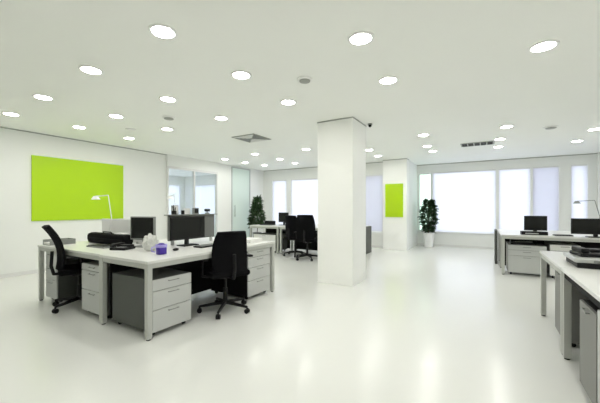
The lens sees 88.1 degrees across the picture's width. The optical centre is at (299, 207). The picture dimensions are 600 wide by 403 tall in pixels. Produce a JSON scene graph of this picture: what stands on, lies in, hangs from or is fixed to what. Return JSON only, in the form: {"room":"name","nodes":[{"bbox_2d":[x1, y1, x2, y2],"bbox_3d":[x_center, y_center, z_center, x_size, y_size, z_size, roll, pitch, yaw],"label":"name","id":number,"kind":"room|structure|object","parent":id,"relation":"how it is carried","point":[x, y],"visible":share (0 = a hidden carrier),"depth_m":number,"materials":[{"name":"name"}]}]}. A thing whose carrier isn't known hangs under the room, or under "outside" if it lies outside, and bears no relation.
{"room":"open-plan office","nodes":[
{"label":"open-plan office","id":0,"kind":"room"},
{"bbox_2d":[0,126,165,273],"bbox_3d":[-5.727,-0.100,4.990,0.150,2.700,8.000,0,0,31],"label":"wall","id":1,"kind":"structure","parent":0,"point":[20,236],"depth_m":6.04,"materials":[{"name":"white paint"}]},
{"bbox_2d":[0,268,45,277],"bbox_3d":[-5.619,1.215,5.013,0.012,0.070,7.850,0,0,31],"label":"baseboard","id":2,"kind":"structure","parent":1,"relation":"attached to","point":[36,270],"depth_m":5.73,"materials":[{"name":"white"}]},
{"bbox_2d":[31,155,122,220],"bbox_3d":[-4.647,-0.378,6.622,0.029,1.255,1.730,0,0,31],"label":"wall panel","id":3,"kind":"object","parent":1,"relation":"attached to","point":[61,189],"visible":1,"depth_m":6.46,"materials":[{"name":"green"}]},
{"bbox_2d":[0,127,166,154],"bbox_3d":[-5.619,-1.437,5.013,0.012,0.018,7.850,0,0,31],"label":"trim","id":4,"kind":"structure","parent":1,"relation":"attached to","point":[0,127],"depth_m":6.46,"materials":[{"name":"grey"}]},
{"bbox_2d":[161,154,184,239],"bbox_3d":[-4.559,-0.100,11.484,4.800,2.700,4.650,0,0,31],"label":"wall","id":5,"kind":"structure","parent":0,"point":[174,180],"depth_m":8.36,"materials":[{"name":"white paint"}]},
{"bbox_2d":[169,184,179,214],"bbox_3d":[-6.276,-0.150,13.062,0.115,1.800,2.800,0,0,31],"label":"window","id":6,"kind":"structure","parent":5,"relation":"in","point":[173,189],"depth_m":13.99,"materials":[{"name":"white"}]},
{"bbox_2d":[218,163,230,231],"bbox_3d":[-2.541,-0.100,10.280,0.100,2.700,0.650,0,0,31],"label":"pier","id":7,"kind":"object","parent":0,"point":[224,174],"visible":0.57,"depth_m":10.26,"materials":[{"name":"white paint"}]},
{"bbox_2d":[166,154,218,238],"bbox_3d":[-3.139,-0.100,9.181,0.120,2.700,1.850,0,0,31],"label":"window","id":8,"kind":"structure","parent":7,"relation":"attached to","point":[172,161],"depth_m":9.15,"materials":[{"name":"white"}]},
{"bbox_2d":[231,165,263,236],"bbox_3d":[-1.913,-0.100,11.332,0.100,2.700,1.800,0,0,31],"label":"wall","id":9,"kind":"structure","parent":0,"point":[256,176],"depth_m":11.69,"materials":[{"name":"white paint"}]},
{"bbox_2d":[231,166,249,237],"bbox_3d":[-2.072,-0.080,10.937,0.092,2.660,0.960,0,0,31],"label":"door","id":10,"kind":"structure","parent":9,"relation":"in","point":[240,177],"depth_m":10.91,"materials":[{"name":"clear glass"}]},
{"bbox_2d":[0,242,591,402],"bbox_3d":[-1.867,1.325,6.092,14.950,0.150,13.950,0,0,31],"label":"floor","id":11,"kind":"structure","parent":0,"point":[436,324],"depth_m":2.78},
{"bbox_2d":[42,225,82,313],"bbox_3d":[-2.836,0.730,3.947,0.706,1.040,0.636,0,0,-39],"label":"office chair","id":12,"kind":"object","parent":11,"relation":"on","point":[70,269],"visible":0.76,"depth_m":3.74,"materials":[{"name":"black fabric"}]},
{"bbox_2d":[46,252,97,301],"bbox_3d":[-3.172,0.920,4.383,0.320,0.660,0.622,0,0,31],"label":"drawer pedestal","id":13,"kind":"object","parent":11,"relation":"on","point":[57,286],"visible":0.45,"depth_m":4.16,"materials":[{"name":"grey laminate"}]},
{"bbox_2d":[37,241,143,320],"bbox_3d":[-2.650,0.875,4.120,1.625,0.750,0.800,0,0,31],"label":"office desk","id":14,"kind":"object","parent":11,"relation":"on","point":[79,249],"visible":0.26,"depth_m":3.93,"materials":[{"name":"white laminate"}]},
{"bbox_2d":[43,238,75,245],"bbox_3d":[-3.330,0.465,4.293,0.220,0.070,0.300,0,0,31],"label":"document tray","id":15,"kind":"object","parent":14,"relation":"on","point":[49,242],"visible":0.86,"depth_m":4.26,"materials":[{"name":"grey plastic"}]},
{"bbox_2d":[37,241,143,255],"bbox_3d":[-2.650,0.514,4.120,1.625,0.028,0.800,0,0,31],"label":"countertop","id":16,"kind":"structure","parent":14,"relation":"on","point":[80,247],"depth_m":3.83,"materials":[{"name":"white laminate"}]},
{"bbox_2d":[86,244,110,248],"bbox_3d":[-2.548,0.487,3.966,0.380,0.025,0.150,0,0,28],"label":"keyboard","id":17,"kind":"object","parent":14,"relation":"on","point":[103,246],"visible":0.87,"depth_m":3.93,"materials":[{"name":"grey plastic"}]},
{"bbox_2d":[91,195,111,231],"bbox_3d":[-2.967,0.152,4.651,0.418,0.696,0.124,0,0,23],"label":"desk lamp","id":18,"kind":"object","parent":14,"relation":"on","point":[93,197],"visible":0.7,"depth_m":4.60,"materials":[{"name":"white plastic"}]},
{"bbox_2d":[87,231,132,243],"bbox_3d":[-2.675,0.413,4.339,0.960,0.173,0.170,0,0,31],"label":"laptop bag","id":19,"kind":"object","parent":14,"relation":"on","point":[96,237],"visible":0.94,"depth_m":4.23,"materials":[{"name":"black fabric"}]},
{"bbox_2d":[102,219,141,243],"bbox_3d":[-2.615,0.333,4.545,1.050,0.335,0.042,0,0,31],"label":"divider","id":20,"kind":"object","parent":14,"relation":"on","point":[117,225],"visible":0.34,"depth_m":4.57,"materials":[{"name":"white plastic"}]},
{"bbox_2d":[109,242,135,250],"bbox_3d":[-2.142,0.463,3.747,0.200,0.075,0.200,0,0,8],"label":"desk phone","id":21,"kind":"object","parent":14,"relation":"on","point":[122,246],"visible":1,"depth_m":3.71,"materials":[{"name":"black plastic"}]},
{"bbox_2d":[130,216,155,247],"bbox_3d":[-2.025,0.305,4.003,0.380,0.390,0.160,0,0,17],"label":"computer monitor","id":22,"kind":"object","parent":14,"relation":"on","point":[140,226],"visible":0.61,"depth_m":3.98,"materials":[{"name":"grey plastic"}]},
{"bbox_2d":[82,260,109,317],"bbox_3d":[-2.230,0.950,3.816,0.500,0.600,0.642,0,0,31],"label":"drawer pedestal","id":23,"kind":"object","parent":11,"relation":"on","point":[90,270],"visible":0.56,"depth_m":3.57,"materials":[{"name":"grey"}]},
{"bbox_2d":[112,267,190,334],"bbox_3d":[-1.586,0.973,3.340,0.722,0.555,0.460,0,0,31],"label":"drawer pedestal","id":24,"kind":"object","parent":11,"relation":"on","point":[171,288],"visible":0.8,"depth_m":3.17,"materials":[{"name":"grey laminate"}]},
{"bbox_2d":[141,237,214,245],"bbox_3d":[-1.786,0.875,4.789,0.825,0.750,1.205,0,0,31],"label":"office desk","id":25,"kind":"object","parent":11,"relation":"on","point":[206,239],"visible":0.04,"depth_m":4.63,"materials":[{"name":"white laminate"}]},
{"bbox_2d":[164,214,215,244],"bbox_3d":[-1.539,0.294,4.447,0.100,0.412,0.860,0,0,31],"label":"divider","id":26,"kind":"object","parent":25,"relation":"on","point":[209,218],"visible":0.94,"depth_m":4.63,"materials":[{"name":"grey fabric"}]},
{"bbox_2d":[164,214,215,215],"bbox_3d":[-1.539,0.094,4.447,0.100,0.012,0.860,0,0,31],"label":"shelf","id":27,"kind":"object","parent":26,"relation":"attached to","point":[177,214],"depth_m":4.41,"materials":[{"name":"grey plastic"}]},
{"bbox_2d":[99,241,274,340],"bbox_3d":[-1.266,0.875,3.987,0.860,0.750,2.050,0,0,31],"label":"office desk","id":28,"kind":"object","parent":11,"relation":"on","point":[187,258],"visible":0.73,"depth_m":3.34,"materials":[{"name":"white laminate"}]},
{"bbox_2d":[142,233,158,250],"bbox_3d":[-1.750,0.398,3.626,0.179,0.204,0.174,0,0,31],"label":"plastic bag","id":29,"kind":"object","parent":28,"relation":"on","point":[149,241],"visible":0.86,"depth_m":3.58,"materials":[{"name":"white plastic"}]},
{"bbox_2d":[151,243,166,254],"bbox_3d":[-1.512,0.439,3.354,0.130,0.122,0.153,0,0,31],"label":"cup","id":30,"kind":"object","parent":28,"relation":"on","point":[161,248],"visible":0.98,"depth_m":3.31,"materials":[{"name":"ceramic"}]},
{"bbox_2d":[99,241,274,264],"bbox_3d":[-1.266,0.514,3.987,0.860,0.028,2.050,0,0,31],"label":"countertop","id":31,"kind":"structure","parent":28,"relation":"on","point":[142,256],"depth_m":3.33,"materials":[{"name":"white laminate"}]},
{"bbox_2d":[170,216,204,246],"bbox_3d":[-1.502,0.307,4.157,0.160,0.385,0.550,0,0,31],"label":"computer monitor","id":32,"kind":"object","parent":28,"relation":"on","point":[181,228],"visible":1,"depth_m":4.12,"materials":[{"name":"black plastic"}]},
{"bbox_2d":[193,243,212,247],"bbox_3d":[-1.176,0.487,4.079,0.150,0.025,0.440,0,0,31],"label":"keyboard","id":33,"kind":"object","parent":28,"relation":"on","point":[210,244],"visible":0.56,"depth_m":3.93,"materials":[{"name":"black plastic"}]},
{"bbox_2d":[247,237,262,242],"bbox_3d":[-0.740,0.475,4.575,0.240,0.050,0.320,0,0,25],"label":"paper stack","id":34,"kind":"object","parent":28,"relation":"on","point":[249,239],"visible":0.71,"depth_m":4.53,"materials":[{"name":"white"}]},
{"bbox_2d":[197,231,252,318],"bbox_3d":[-0.917,0.759,3.792,0.636,0.982,0.631,0,0,-35],"label":"office chair","id":35,"kind":"object","parent":11,"relation":"on","point":[229,248],"visible":0.99,"depth_m":3.62,"materials":[{"name":"black fabric"}]},
{"bbox_2d":[211,247,269,298],"bbox_3d":[-0.861,0.915,4.555,0.722,0.670,0.500,0,0,31],"label":"drawer pedestal","id":36,"kind":"object","parent":11,"relation":"on","point":[257,281],"visible":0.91,"depth_m":4.34,"materials":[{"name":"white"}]},
{"bbox_2d":[247,194,265,236],"bbox_3d":[-1.501,0.386,10.839,0.749,1.729,0.732,0,0,31],"label":"potted plant","id":37,"kind":"object","parent":11,"relation":"on","point":[256,209],"visible":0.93,"depth_m":10.73,"materials":[{"name":"green plant"}]},
{"bbox_2d":[254,232,286,252],"bbox_3d":[-0.869,1.000,9.042,0.780,0.500,0.622,0,0,31],"label":"office desk","id":38,"kind":"object","parent":11,"relation":"on","point":[266,236],"visible":0.57,"depth_m":8.79,"materials":[{"name":"white"}]},
{"bbox_2d":[249,224,292,253],"bbox_3d":[-0.829,0.875,9.089,1.020,0.750,0.800,0,0,31],"label":"office desk","id":39,"kind":"object","parent":11,"relation":"on","point":[275,228],"visible":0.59,"depth_m":8.94,"materials":[{"name":"white laminate"}]},
{"bbox_2d":[249,224,284,226],"bbox_3d":[-0.829,0.514,9.089,1.020,0.028,0.800,0,0,31],"label":"countertop","id":40,"kind":"structure","parent":39,"relation":"on","point":[276,225],"depth_m":8.86,"materials":[{"name":"white laminate"}]},
{"bbox_2d":[260,221,275,224],"bbox_3d":[-0.955,0.440,9.132,0.400,0.120,0.245,0,0,31],"label":"laptop","id":41,"kind":"object","parent":39,"relation":"on","point":[265,222],"visible":0.97,"depth_m":9.17,"materials":[{"name":"black plastic"}]},
{"bbox_2d":[279,212,288,224],"bbox_3d":[-0.476,0.315,9.018,0.320,0.370,0.160,0,0,25],"label":"computer monitor","id":42,"kind":"object","parent":39,"relation":"on","point":[282,215],"visible":0.66,"depth_m":9.01,"materials":[{"name":"black plastic"}]},
{"bbox_2d":[283,215,305,256],"bbox_3d":[-0.116,0.720,8.153,0.636,1.061,0.631,0,0,37],"label":"office chair","id":43,"kind":"object","parent":11,"relation":"on","point":[290,220],"visible":0.8,"depth_m":7.99,"materials":[{"name":"black fabric"}]},
{"bbox_2d":[279,226,317,253],"bbox_3d":[0.502,0.875,8.295,2.000,0.750,0.800,0,0,31],"label":"office desk","id":44,"kind":"object","parent":11,"relation":"on","point":[299,245],"visible":0.22,"depth_m":8.70,"materials":[{"name":"white laminate"}]},
{"bbox_2d":[294,215,317,260],"bbox_3d":[0.182,0.705,7.568,0.636,1.090,0.631,0,0,17],"label":"office chair","id":45,"kind":"object","parent":11,"relation":"on","point":[305,224],"visible":0.89,"depth_m":7.36,"materials":[{"name":"black fabric"}]},
{"bbox_2d":[366,226,371,253],"bbox_3d":[1.831,0.880,8.503,0.050,0.740,0.680,0,0,31],"label":"end panel","id":46,"kind":"object","parent":11,"relation":"on","point":[368,228],"visible":0.51,"depth_m":8.55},
{"bbox_2d":[417,198,439,247],"bbox_3d":[4.113,0.470,9.913,0.642,1.559,0.598,0,0,-10],"label":"potted plant","id":47,"kind":"object","parent":11,"relation":"on","point":[428,235],"visible":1,"depth_m":9.80,"materials":[{"name":"green plant"}]},
{"bbox_2d":[494,229,497,263],"bbox_3d":[4.515,0.875,7.146,0.050,0.750,0.500,0,0,31],"label":"end panel","id":48,"kind":"object","parent":11,"relation":"on","point":[495,230],"visible":1,"depth_m":6.94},
{"bbox_2d":[506,242,546,274],"bbox_3d":[4.312,0.970,5.938,0.580,0.560,0.622,0,0,31],"label":"drawer pedestal","id":49,"kind":"object","parent":11,"relation":"on","point":[519,258],"visible":0.79,"depth_m":5.71,"materials":[{"name":"grey"}]},
{"bbox_2d":[510,239,536,244],"bbox_3d":[4.253,0.650,5.917,0.400,0.080,0.260,0,0,31],"label":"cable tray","id":50,"kind":"object","parent":49,"relation":"on","point":[535,241],"visible":0.98,"depth_m":5.86,"materials":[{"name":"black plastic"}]},
{"bbox_2d":[498,229,592,260],"bbox_3d":[5.401,0.875,6.454,2.140,0.750,0.980,0,0,31],"label":"office desk","id":51,"kind":"object","parent":11,"relation":"on","point":[499,230],"visible":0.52,"depth_m":6.89,"materials":[{"name":"white laminate"}]},
{"bbox_2d":[498,229,592,234],"bbox_3d":[5.401,0.514,6.454,2.140,0.028,0.980,0,0,31],"label":"countertop","id":52,"kind":"structure","parent":51,"relation":"on","point":[500,230],"depth_m":6.60,"materials":[{"name":"white laminate"}]},
{"bbox_2d":[573,200,599,218],"bbox_3d":[5.640,0.172,6.110,0.124,0.656,0.398,0,0,-44],"label":"desk lamp","id":53,"kind":"object","parent":51,"relation":"on","point":[575,202],"visible":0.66,"depth_m":6.09,"materials":[{"name":"grey plastic"}]},
{"bbox_2d":[499,232,599,273],"bbox_3d":[4.921,0.875,5.651,2.140,0.750,0.850,0,0,31],"label":"office desk","id":54,"kind":"object","parent":11,"relation":"on","point":[579,239],"visible":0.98,"depth_m":5.75,"materials":[{"name":"white laminate"}]},
{"bbox_2d":[520,231,547,235],"bbox_3d":[4.356,0.468,5.775,0.400,0.065,0.142,0,0,28],"label":"dock","id":55,"kind":"object","parent":54,"relation":"on","point":[521,232],"visible":0.95,"depth_m":5.74,"materials":[{"name":"black plastic"}]},
{"bbox_2d":[524,216,546,230],"bbox_3d":[4.515,0.325,5.946,0.360,0.350,0.160,0,0,25],"label":"computer monitor","id":56,"kind":"object","parent":54,"relation":"on","point":[535,223],"visible":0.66,"depth_m":5.93,"materials":[{"name":"black plastic"}]},
{"bbox_2d":[499,232,599,239],"bbox_3d":[4.921,0.514,5.651,2.140,0.028,0.850,0,0,31],"label":"countertop","id":57,"kind":"structure","parent":54,"relation":"on","point":[515,234],"depth_m":5.64,"materials":[{"name":"white laminate"}]},
{"bbox_2d":[571,218,599,237],"bbox_3d":[5.030,0.340,5.267,0.660,0.320,0.160,0,0,28],"label":"computer monitor","id":58,"kind":"object","parent":54,"relation":"on","point":[578,225],"visible":1,"depth_m":5.31,"materials":[{"name":"black plastic"}]},
{"bbox_2d":[544,241,580,277],"bbox_3d":[4.776,0.950,5.661,0.420,0.600,0.622,0,0,31],"label":"drawer pedestal","id":59,"kind":"object","parent":11,"relation":"on","point":[551,246],"visible":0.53,"depth_m":5.51,"materials":[{"name":"grey"}]},
{"bbox_2d":[539,251,597,354],"bbox_3d":[2.879,0.875,2.922,0.850,0.750,1.190,0,0,31],"label":"office desk","id":60,"kind":"object","parent":11,"relation":"on","point":[557,260],"visible":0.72,"depth_m":3.13,"materials":[{"name":"white laminate"}]},
{"bbox_2d":[539,251,597,269],"bbox_3d":[2.879,0.514,2.922,0.850,0.028,1.190,0,0,31],"label":"countertop","id":61,"kind":"structure","parent":60,"relation":"on","point":[558,259],"depth_m":3.01,"materials":[{"name":"white laminate"}]},
{"bbox_2d":[563,252,599,269],"bbox_3d":[2.669,0.458,2.609,0.630,0.085,0.444,0,0,31],"label":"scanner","id":62,"kind":"object","parent":60,"relation":"on","point":[577,261],"visible":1,"depth_m":2.56,"materials":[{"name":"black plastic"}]},
{"bbox_2d":[569,246,599,257],"bbox_3d":[2.641,0.380,2.652,0.460,0.070,0.240,0,0,22],"label":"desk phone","id":63,"kind":"object","parent":62,"relation":"on","point":[576,250],"visible":1,"depth_m":2.67,"materials":[{"name":"black plastic"}]},
{"bbox_2d":[555,270,588,346],"bbox_3d":[2.729,0.920,2.820,0.622,0.660,0.420,0,0,31],"label":"drawer pedestal","id":64,"kind":"object","parent":11,"relation":"on","point":[577,295],"visible":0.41,"depth_m":2.75,"materials":[{"name":"grey"}]},
{"bbox_2d":[561,268,599,359],"bbox_3d":[1.995,0.875,1.441,0.850,0.750,2.220,0,0,31],"label":"office desk","id":65,"kind":"object","parent":11,"relation":"on","point":[586,281],"visible":1,"depth_m":2.48,"materials":[{"name":"white laminate"}]},
{"bbox_2d":[561,268,599,301],"bbox_3d":[1.995,0.514,1.441,0.850,0.028,2.220,0,0,31],"label":"countertop","id":66,"kind":"structure","parent":65,"relation":"on","point":[589,280],"depth_m":2.20,"materials":[{"name":"white laminate"}]},
{"bbox_2d":[580,299,599,402],"bbox_3d":[2.105,0.940,1.841,0.642,0.620,0.380,0,0,31],"label":"drawer pedestal","id":67,"kind":"object","parent":11,"relation":"on","point":[588,309],"visible":0.89,"depth_m":1.97,"materials":[{"name":"grey"}]},
{"bbox_2d":[597,309,599,402],"bbox_3d":[1.887,0.920,1.477,0.642,0.660,0.440,0,0,31],"label":"drawer pedestal","id":68,"kind":"object","parent":11,"relation":"on","point":[598,310],"visible":1,"depth_m":1.80,"materials":[{"name":"grey"}]},
{"bbox_2d":[185,161,409,248],"bbox_3d":[-1.006,-0.100,11.954,10.020,2.700,0.200,0,0,31],"label":"wall","id":69,"kind":"structure","parent":0,"point":[288,175],"depth_m":11.61,"materials":[{"name":"white paint"}]},
{"bbox_2d":[195,184,214,224],"bbox_3d":[-4.222,-0.150,13.854,1.550,1.800,0.115,0,0,31],"label":"window","id":70,"kind":"structure","parent":69,"relation":"in","point":[205,193],"depth_m":13.80,"materials":[{"name":"white"}]},
{"bbox_2d":[273,180,285,224],"bbox_3d":[-0.744,-0.150,11.778,0.650,1.800,0.115,0,0,31],"label":"window","id":71,"kind":"structure","parent":69,"relation":"in","point":[279,186],"depth_m":11.76,"materials":[{"name":"white"}]},
{"bbox_2d":[291,178,317,223],"bbox_3d":[0.243,-0.150,11.189,1.250,1.800,0.115,0,0,31],"label":"window","id":72,"kind":"structure","parent":69,"relation":"in","point":[304,192],"depth_m":11.16,"materials":[{"name":"white"}]},
{"bbox_2d":[366,175,382,231],"bbox_3d":[2.368,-0.150,9.920,0.600,1.800,0.115,0,0,31],"label":"window","id":73,"kind":"structure","parent":69,"relation":"in","point":[374,183],"depth_m":9.86,"materials":[{"name":"white"}]},
{"bbox_2d":[0,0,599,176],"bbox_3d":[-1.867,-1.525,6.092,14.950,0.150,13.950,0,0,31],"label":"ceiling","id":74,"kind":"structure","parent":0,"point":[466,70],"depth_m":3.39,"materials":[{"name":"paint"}]},
{"bbox_2d":[1,112,20,116],"bbox_3d":[-4.452,-1.444,4.776,0.224,0.011,0.224,0,0,31],"label":"recessed light","id":75,"kind":"object","parent":74,"relation":"in","point":[4,113],"visible":1,"depth_m":4.78,"materials":[{"name":"white plastic"}]},
{"bbox_2d":[32,94,53,100],"bbox_3d":[-3.357,-1.444,4.053,0.224,0.011,0.224,0,0,31],"label":"recessed light","id":76,"kind":"object","parent":74,"relation":"in","point":[38,96],"visible":1,"depth_m":4.05,"materials":[{"name":"white plastic"}]},
{"bbox_2d":[35,95,50,99],"bbox_3d":[-3.357,-1.445,4.053,0.173,0.006,0.173,0,0,31],"label":"diffuser","id":77,"kind":"object","parent":76,"relation":"attached to","point":[42,97],"depth_m":4.05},
{"bbox_2d":[78,65,103,74],"bbox_3d":[-2.193,-1.444,3.253,0.224,0.011,0.224,0,0,31],"label":"recessed light","id":78,"kind":"object","parent":74,"relation":"in","point":[92,70],"visible":1,"depth_m":3.25,"materials":[{"name":"white plastic"}]},
{"bbox_2d":[81,67,100,73],"bbox_3d":[-2.193,-1.445,3.253,0.173,0.006,0.173,0,0,31],"label":"diffuser","id":79,"kind":"object","parent":78,"relation":"attached to","point":[89,70],"depth_m":3.25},
{"bbox_2d":[108,114,123,118],"bbox_3d":[-2.896,-1.444,4.884,0.224,0.011,0.224,0,0,31],"label":"recessed light","id":80,"kind":"object","parent":74,"relation":"in","point":[117,116],"visible":1,"depth_m":4.89,"materials":[{"name":"white plastic"}]},
{"bbox_2d":[148,23,177,39],"bbox_3d":[-1.124,-1.444,2.546,0.224,0.011,0.224,0,0,31],"label":"recessed light","id":81,"kind":"object","parent":74,"relation":"in","point":[162,31],"visible":1,"depth_m":2.54,"materials":[{"name":"white plastic"}]},
{"bbox_2d":[151,26,173,37],"bbox_3d":[-1.124,-1.445,2.546,0.173,0.006,0.173,0,0,31],"label":"diffuser","id":82,"kind":"object","parent":81,"relation":"attached to","point":[158,31],"depth_m":2.54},
{"bbox_2d":[159,96,176,102],"bbox_3d":[-1.756,-1.444,4.122,0.224,0.011,0.224,0,0,31],"label":"recessed light","id":83,"kind":"object","parent":74,"relation":"in","point":[162,98],"visible":1,"depth_m":4.11,"materials":[{"name":"white plastic"}]},
{"bbox_2d":[161,97,174,101],"bbox_3d":[-1.756,-1.445,4.122,0.173,0.006,0.173,0,0,31],"label":"diffuser","id":84,"kind":"object","parent":83,"relation":"attached to","point":[166,99],"depth_m":4.12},
{"bbox_2d":[162,115,174,119],"bbox_3d":[-2.097,-1.431,4.955,0.200,0.035,0.200,0,0,31],"label":"smoke detector","id":85,"kind":"object","parent":74,"relation":"attached to","point":[165,117],"visible":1,"depth_m":4.90,"materials":[{"name":"white plastic"}]},
{"bbox_2d":[214,116,227,120],"bbox_3d":[-1.269,-1.444,4.996,0.224,0.011,0.224,0,0,31],"label":"recessed light","id":86,"kind":"object","parent":74,"relation":"in","point":[222,118],"visible":1,"depth_m":5.00,"materials":[{"name":"white plastic"}]},
{"bbox_2d":[231,70,250,79],"bbox_3d":[-0.641,-1.444,3.375,0.224,0.011,0.224,0,0,31],"label":"recessed light","id":87,"kind":"object","parent":74,"relation":"in","point":[239,74],"visible":1,"depth_m":3.37,"materials":[{"name":"white plastic"}]},
{"bbox_2d":[233,72,248,78],"bbox_3d":[-0.641,-1.445,3.375,0.173,0.006,0.173,0,0,31],"label":"diffuser","id":88,"kind":"object","parent":87,"relation":"attached to","point":[237,75],"depth_m":3.38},
{"bbox_2d":[231,133,270,142],"bbox_3d":[-1.001,-1.440,6.420,0.580,0.019,0.580,0,0,31],"label":"ceiling vent","id":89,"kind":"object","parent":74,"relation":"in","point":[253,137],"visible":1,"depth_m":6.38,"materials":[{"name":"grey"}]},
{"bbox_2d":[280,99,296,104],"bbox_3d":[-0.159,-1.444,4.241,0.224,0.011,0.224,0,0,31],"label":"recessed light","id":90,"kind":"object","parent":74,"relation":"in","point":[286,101],"visible":1,"depth_m":4.24,"materials":[{"name":"white plastic"}]},
{"bbox_2d":[282,101,294,104],"bbox_3d":[-0.159,-1.445,4.241,0.173,0.006,0.173,0,0,31],"label":"diffuser","id":91,"kind":"object","parent":90,"relation":"attached to","point":[283,102],"depth_m":4.24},
{"bbox_2d":[297,76,311,83],"bbox_3d":[0.053,-1.431,3.485,0.170,0.035,0.170,0,0,31],"label":"smoke detector","id":92,"kind":"object","parent":74,"relation":"attached to","point":[302,79],"visible":1,"depth_m":3.44,"materials":[{"name":"white plastic"}]},
{"bbox_2d":[348,31,373,45],"bbox_3d":[0.520,-1.444,2.647,0.224,0.011,0.224,0,0,31],"label":"recessed light","id":93,"kind":"object","parent":74,"relation":"in","point":[360,38],"visible":1,"depth_m":2.64,"materials":[{"name":"white plastic"}]},
{"bbox_2d":[351,34,370,43],"bbox_3d":[0.520,-1.445,2.647,0.173,0.006,0.173,0,0,31],"label":"diffuser","id":94,"kind":"object","parent":93,"relation":"attached to","point":[355,38],"depth_m":2.64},
{"bbox_2d":[378,76,398,84],"bbox_3d":[1.002,-1.444,3.513,0.224,0.011,0.224,0,0,31],"label":"recessed light","id":95,"kind":"object","parent":74,"relation":"in","point":[387,80],"visible":1,"depth_m":3.51,"materials":[{"name":"white plastic"}]},
{"bbox_2d":[381,78,395,83],"bbox_3d":[1.002,-1.445,3.513,0.173,0.006,0.173,0,0,31],"label":"diffuser","id":96,"kind":"object","parent":95,"relation":"attached to","point":[383,80],"depth_m":3.51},
{"bbox_2d":[460,140,494,146],"bbox_3d":[3.997,-1.442,6.989,0.660,0.015,0.400,0,0,31],"label":"ceiling vent","id":97,"kind":"object","parent":74,"relation":"in","point":[484,142],"visible":1,"depth_m":6.92,"materials":[{"name":"grey"}]},
{"bbox_2d":[528,39,559,52],"bbox_3d":[2.180,-1.444,2.775,0.224,0.011,0.224,0,0,31],"label":"recessed light","id":98,"kind":"object","parent":74,"relation":"in","point":[546,45],"visible":1,"depth_m":2.77,"materials":[{"name":"white plastic"}]},
{"bbox_2d":[532,42,555,51],"bbox_3d":[2.180,-1.445,2.775,0.173,0.006,0.173,0,0,31],"label":"diffuser","id":99,"kind":"object","parent":98,"relation":"attached to","point":[540,46],"depth_m":2.77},
{"bbox_2d":[543,125,558,129],"bbox_3d":[4.480,-1.431,5.536,0.220,0.035,0.220,0,0,31],"label":"smoke detector","id":100,"kind":"object","parent":74,"relation":"attached to","point":[552,126],"visible":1,"depth_m":5.49,"materials":[{"name":"white plastic"}]},
{"bbox_2d":[318,118,365,286],"bbox_3d":[0.728,-0.092,5.347,0.630,2.685,0.630,0,0,31],"label":"wall pillar","id":101,"kind":"structure","parent":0,"point":[341,143],"depth_m":5.08,"materials":[{"name":"white paint"}]},
{"bbox_2d":[317,117,365,125],"bbox_3d":[0.728,-1.439,5.347,0.642,0.018,0.642,0,0,31],"label":"trim","id":102,"kind":"structure","parent":101,"relation":"attached to","point":[347,117],"depth_m":5.08,"materials":[{"name":"grey"}]},
{"bbox_2d":[383,159,408,250],"bbox_3d":[2.885,-0.092,9.341,0.700,2.685,0.280,0,0,31],"label":"wall pillar","id":103,"kind":"structure","parent":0,"point":[395,229],"depth_m":9.21,"materials":[{"name":"white paint"}]},
{"bbox_2d":[385,183,402,216],"bbox_3d":[2.796,-0.225,9.213,0.520,0.990,0.028,0,0,31],"label":"wall sign","id":104,"kind":"object","parent":103,"relation":"attached to","point":[393,192],"visible":1,"depth_m":9.19,"materials":[{"name":"green"}]},
{"bbox_2d":[410,161,416,247],"bbox_3d":[3.620,-0.100,10.125,0.200,2.700,1.400,0,0,31],"label":"wall","id":105,"kind":"structure","parent":0,"point":[413,167],"depth_m":10.00,"materials":[{"name":"white paint"}]},
{"bbox_2d":[417,153,597,246],"bbox_3d":[5.950,-0.100,9.434,4.550,2.700,0.200,0,0,31],"label":"wall","id":106,"kind":"structure","parent":0,"point":[564,163],"depth_m":8.90,"materials":[{"name":"white paint"}]},
{"bbox_2d":[418,173,431,230],"bbox_3d":[4.229,-0.195,10.472,0.430,1.950,0.060,0,0,31],"label":"window","id":107,"kind":"structure","parent":106,"relation":"in","point":[421,173],"depth_m":10.54,"materials":[{"name":"white"}]},
{"bbox_2d":[417,243,493,248],"bbox_3d":[5.904,1.215,9.338,4.530,0.070,0.012,0,0,31],"label":"baseboard","id":108,"kind":"structure","parent":106,"relation":"attached to","point":[444,245],"depth_m":9.80,"materials":[{"name":"white"}]},
{"bbox_2d":[417,231,493,234],"bbox_3d":[5.901,0.795,9.312,4.510,0.030,0.060,0,0,31],"label":"trim","id":109,"kind":"structure","parent":106,"relation":"attached to","point":[417,231],"depth_m":9.76,"materials":[{"name":"white"}]},
{"bbox_2d":[433,169,495,233],"bbox_3d":[5.190,-0.195,9.867,1.760,1.950,0.115,0,0,31],"label":"window","id":110,"kind":"structure","parent":106,"relation":"in","point":[465,200],"depth_m":9.78,"materials":[{"name":"white"}]},
{"bbox_2d":[417,153,597,165],"bbox_3d":[5.904,-1.437,9.338,4.530,0.018,0.012,0,0,31],"label":"trim","id":111,"kind":"structure","parent":106,"relation":"attached to","point":[592,153],"depth_m":9.15,"materials":[{"name":"grey"}]},
{"bbox_2d":[499,167,529,229],"bbox_3d":[6.340,-0.195,9.180,0.760,1.950,0.115,0,0,31],"label":"window","id":112,"kind":"structure","parent":106,"relation":"in","point":[514,183],"depth_m":9.14,"materials":[{"name":"white"}]},
{"bbox_2d":[533,166,558,230],"bbox_3d":[6.967,-0.195,8.806,0.580,1.950,0.115,0,0,31],"label":"window","id":113,"kind":"structure","parent":106,"relation":"in","point":[545,179],"depth_m":8.74,"materials":[{"name":"white"}]},
{"bbox_2d":[571,164,587,217],"bbox_3d":[7.585,-0.195,8.437,0.340,1.950,0.115,0,0,31],"label":"window","id":114,"kind":"structure","parent":106,"relation":"in","point":[578,172],"depth_m":8.39,"materials":[{"name":"white"}]},
{"bbox_2d":[598,152,599,218],"bbox_3d":[4.496,-0.100,2.412,0.150,2.700,13.750,0,0,31],"label":"wall","id":115,"kind":"structure","parent":0,"point":[599,152],"depth_m":8.11,"materials":[{"name":"white paint"}]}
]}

